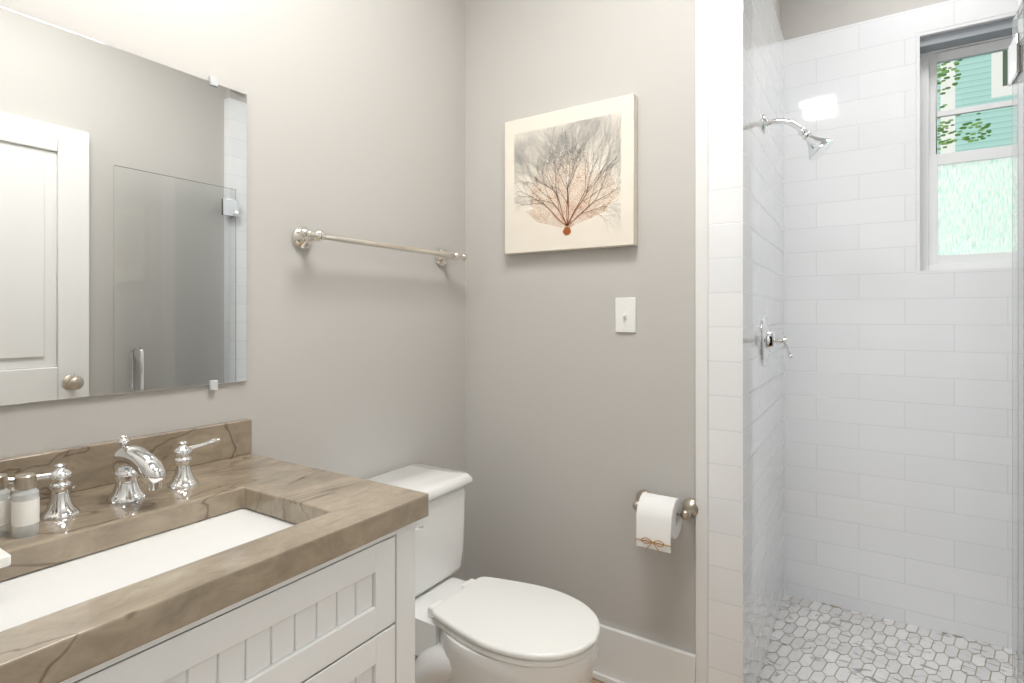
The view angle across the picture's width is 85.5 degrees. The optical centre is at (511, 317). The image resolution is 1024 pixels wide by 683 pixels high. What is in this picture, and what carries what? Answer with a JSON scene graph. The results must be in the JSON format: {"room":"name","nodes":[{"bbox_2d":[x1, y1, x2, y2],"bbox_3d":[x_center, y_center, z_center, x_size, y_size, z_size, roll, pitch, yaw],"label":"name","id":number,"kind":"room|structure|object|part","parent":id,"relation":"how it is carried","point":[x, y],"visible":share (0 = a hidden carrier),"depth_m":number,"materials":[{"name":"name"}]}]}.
{"room":"bathroom","nodes":[
{"label":"bathroom","id":0,"kind":"room"},
{"bbox_2d":[0,0,464,580],"bbox_3d":[-0.723,-0.175,1.409,0.100,2.750,2.050,0,0,33],"label":"wall","id":1,"kind":"structure","parent":0,"point":[356,128],"depth_m":1.62,"materials":[{"name":"grey paint"}]},
{"bbox_2d":[0,6,246,405],"bbox_3d":[-0.893,-0.200,1.038,0.010,0.748,0.842,0,0,33],"label":"mirror","id":2,"kind":"object","parent":1,"relation":"attached to","point":[123,221],"visible":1,"depth_m":1.15,"materials":[{"name":"silver metal"}]},
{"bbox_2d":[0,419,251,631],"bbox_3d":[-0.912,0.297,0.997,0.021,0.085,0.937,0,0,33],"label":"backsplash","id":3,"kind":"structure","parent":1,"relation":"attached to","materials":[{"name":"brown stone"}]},
{"bbox_2d":[292,226,467,265],"bbox_3d":[-0.385,-0.220,1.761,0.089,0.066,0.710,0,0,33],"label":"towel bar","id":4,"kind":"object","parent":1,"relation":"attached to","point":[303,237],"visible":1,"depth_m":1.61,"materials":[{"name":"silver metal"}]},
{"bbox_2d":[465,0,694,653],"bbox_3d":[0.266,-0.175,1.933,1.000,2.750,0.100,0,0,33],"label":"wall","id":5,"kind":"structure","parent":0,"point":[579,423],"depth_m":1.89,"materials":[{"name":"grey paint"}]},
{"bbox_2d":[505,93,636,254],"bbox_3d":[0.188,-0.470,1.899,0.490,0.480,0.035,0,0,33],"label":"canvas art","id":6,"kind":"object","parent":5,"relation":"attached to","point":[571,178],"visible":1,"depth_m":1.87,"materials":[{"name":"beige"}]},
{"bbox_2d":[465,580,694,682],"bbox_3d":[0.185,1.112,1.915,0.882,0.176,0.016,0,0,33],"label":"baseboard","id":7,"kind":"structure","parent":5,"relation":"attached to","point":[624,656],"depth_m":1.76,"materials":[{"name":"white paint"}]},
{"bbox_2d":[592,671,624,682],"bbox_3d":[0.184,1.189,1.899,0.866,0.022,0.012,0,0,33],"label":"molding","id":8,"kind":"structure","parent":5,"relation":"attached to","point":[602,677],"depth_m":1.82,"materials":[{"name":"white paint"}]},
{"bbox_2d":[615,297,635,332],"bbox_3d":[0.366,-0.007,1.797,0.070,0.114,0.019,0,0,33],"label":"switch plate","id":9,"kind":"object","parent":5,"relation":"attached to","point":[625,315],"visible":1,"depth_m":1.80,"materials":[{"name":"white plastic"}]},
{"bbox_2d":[633,490,697,554],"bbox_3d":[0.447,0.610,1.668,0.206,0.149,0.149,0,0,33],"label":"toilet paper holder","id":10,"kind":"object","parent":5,"relation":"attached to","point":[659,518],"visible":1,"depth_m":1.62,"materials":[{"name":"white paper"}]},
{"bbox_2d":[695,0,707,682],"bbox_3d":[0.573,-0.175,1.669,0.037,2.750,0.013,0,0,33],"label":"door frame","id":11,"kind":"structure","parent":5,"relation":"attached to","point":[701,337],"depth_m":1.66,"materials":[{"name":"white paint"}]},
{"bbox_2d":[708,0,736,682],"bbox_3d":[0.624,0.000,1.639,0.081,2.400,0.008,0,0,33],"label":"tile column","id":12,"kind":"structure","parent":5,"relation":"attached to","point":[722,341],"depth_m":1.64,"materials":[{"name":"white tile"}]},
{"bbox_2d":[591,678,603,682],"bbox_3d":[-0.001,1.225,0.886,1.880,0.050,1.950,0,0,33],"label":"floor","id":13,"kind":"structure","parent":0,"point":[594,681],"depth_m":1.82,"materials":[{"name":"brown wood"}]},
{"bbox_2d":[0,419,427,682],"bbox_3d":[-0.662,0.711,0.835,0.618,0.979,0.940,0,0,33],"label":"bathroom vanity","id":14,"kind":"object","parent":13,"relation":"on","point":[216,553],"visible":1,"depth_m":0.89,"materials":[{"name":"white paint"}]},
{"bbox_2d":[0,472,39,533],"bbox_3d":[-0.805,0.284,0.854,0.096,0.076,0.102,0,0,33],"label":"bottle","id":15,"kind":"object","parent":14,"relation":"on","point":[22,509],"depth_m":0.86,"materials":[{"name":"white"}]},
{"bbox_2d":[0,434,220,520],"bbox_3d":[-0.684,0.281,1.014,0.155,0.119,0.375,0,0,33],"label":"faucet","id":16,"kind":"object","parent":14,"relation":"on","point":[127,501],"depth_m":0.99,"materials":[{"name":"silver metal"}]},
{"bbox_3d":[-0.332,0.822,0.854,0.019,0.517,0.406,0,0,33],"label":"door","id":17,"kind":"part","parent":14,"relation":"part of","materials":[{"name":"white paint"}]},
{"bbox_2d":[366,464,599,682],"bbox_3d":[-0.112,0.848,1.548,0.751,0.705,0.384,0,0,33],"label":"toilet","id":18,"kind":"object","parent":13,"relation":"on","point":[487,630],"visible":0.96,"depth_m":1.46,"materials":[{"name":"white ceramic"}]},
{"bbox_3d":[-0.327,0.515,1.686,0.240,0.040,0.384,0,0,33],"label":"tank lid","id":19,"kind":"part","parent":18,"relation":"part of","materials":[{"name":"white ceramic"}]},
{"bbox_3d":[0.013,0.794,1.467,0.453,0.042,0.325,0,0,33],"label":"lid","id":20,"kind":"part","parent":18,"relation":"part of","materials":[{"name":"white plastic"}]},
{"bbox_3d":[0.023,0.806,1.461,0.422,0.016,0.317,0,0,33],"label":"seat","id":21,"kind":"part","parent":18,"relation":"part of","materials":[{"name":"white plastic"}]},
{"bbox_2d":[772,0,780,27],"bbox_3d":[0.953,-0.175,2.169,0.100,2.750,1.040,0,0,33],"label":"wall","id":22,"kind":"structure","parent":0,"point":[777,5],"depth_m":2.36,"materials":[{"name":"grey paint"}]},
{"bbox_2d":[737,0,783,682],"bbox_3d":[0.918,0.000,2.008,0.016,2.400,0.948,0,0,33],"label":"tiled wall","id":23,"kind":"structure","parent":22,"relation":"attached to","point":[760,293],"depth_m":1.83,"materials":[{"name":"white tile"}]},
{"bbox_2d":[760,314,792,366],"bbox_3d":[0.912,0.080,1.898,0.092,0.184,0.141,0,0,33],"label":"shower valve","id":24,"kind":"object","parent":23,"relation":"attached to","point":[768,340],"visible":1,"depth_m":1.89,"materials":[{"name":"silver metal"}]},
{"bbox_2d":[762,115,833,160],"bbox_3d":[0.963,-0.612,1.865,0.212,0.178,0.090,0,0,33],"label":"shower head","id":25,"kind":"object","parent":23,"relation":"attached to","point":[818,147],"visible":1,"depth_m":1.84},
{"bbox_2d":[781,0,948,40],"bbox_3d":[1.794,-0.175,2.138,1.550,2.750,0.184,0,0,33],"label":"wall","id":26,"kind":"structure","parent":0,"point":[799,18],"depth_m":2.32,"materials":[{"name":"grey paint"}]},
{"bbox_2d":[784,0,1017,650],"bbox_3d":[1.747,0.000,2.049,1.334,2.400,0.016,0,0,33],"label":"tiled wall","id":27,"kind":"structure","parent":26,"relation":"attached to","point":[897,438],"depth_m":2.21,"materials":[{"name":"white tile"}]},
{"bbox_2d":[920,18,1017,270],"bbox_3d":[1.850,-0.635,2.077,0.530,0.913,0.135,0,0,33],"label":"shower window","id":28,"kind":"structure","parent":27,"relation":"attached to","point":[965,209],"depth_m":2.16,"materials":[{"name":"glass"}]},
{"bbox_3d":[1.878,-0.838,2.119,0.422,0.425,0.004,0,0,33],"label":"glass","id":29,"kind":"part","parent":28,"relation":"part of","materials":[{"name":"clear glass"}]},
{"bbox_2d":[916,11,1017,273],"bbox_3d":[1.839,-0.635,2.058,0.553,0.933,0.129,0,0,33],"label":"window frame","id":30,"kind":"structure","parent":26,"relation":"in","point":[966,25],"depth_m":2.15,"materials":[{"name":"white"}]},
{"bbox_2d":[758,594,1017,682],"bbox_3d":[1.536,1.226,1.735,1.550,0.047,1.140,0,0,33],"label":"shower floor","id":31,"kind":"structure","parent":0,"point":[872,650],"depth_m":1.98,"materials":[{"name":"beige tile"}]},
{"label":"outside","id":32,"kind":"structure","parent":0,"visible":0},
{"bbox_2d":[937,59,991,149],"bbox_3d":[3.521,-1.782,4.357,0.372,0.903,0.182,0,0,33],"label":"foliage","id":33,"kind":"object","parent":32,"point":[967,123],"depth_m":4.35,"materials":[{"name":"green plant"}]},
{"bbox_2d":[937,54,1017,153],"bbox_3d":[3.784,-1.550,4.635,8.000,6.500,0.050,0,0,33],"label":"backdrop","id":34,"kind":"structure","parent":32,"point":[984,69],"depth_m":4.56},
{"bbox_2d":[940,51,1017,153],"bbox_3d":[4.200,-1.550,4.321,1.360,6.500,0.030,0,0,33],"label":"trim","id":35,"kind":"structure","parent":34,"relation":"attached to","point":[995,88],"depth_m":4.63,"materials":[{"name":"white paint"}]},
{"bbox_2d":[1003,50,1007,85],"bbox_3d":[4.370,-2.480,4.221,0.965,1.240,0.010,0,0,33],"label":"window","id":36,"kind":"structure","parent":34,"relation":"attached to","point":[1005,59],"depth_m":4.47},
{"bbox_3d":[1.263,0.000,1.290,0.108,2.400,0.112,0,0,33],"label":"door frame","id":37,"kind":"structure","parent":0,"visible":0},
{"bbox_2d":[1008,0,1023,682],"bbox_3d":[1.031,0.243,1.065,0.121,1.886,0.597,0,0,33],"label":"door glass","id":38,"kind":"object","parent":37,"relation":"attached to","point":[1016,62],"visible":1,"depth_m":1.27,"materials":[{"name":"clear glass"}]}
]}

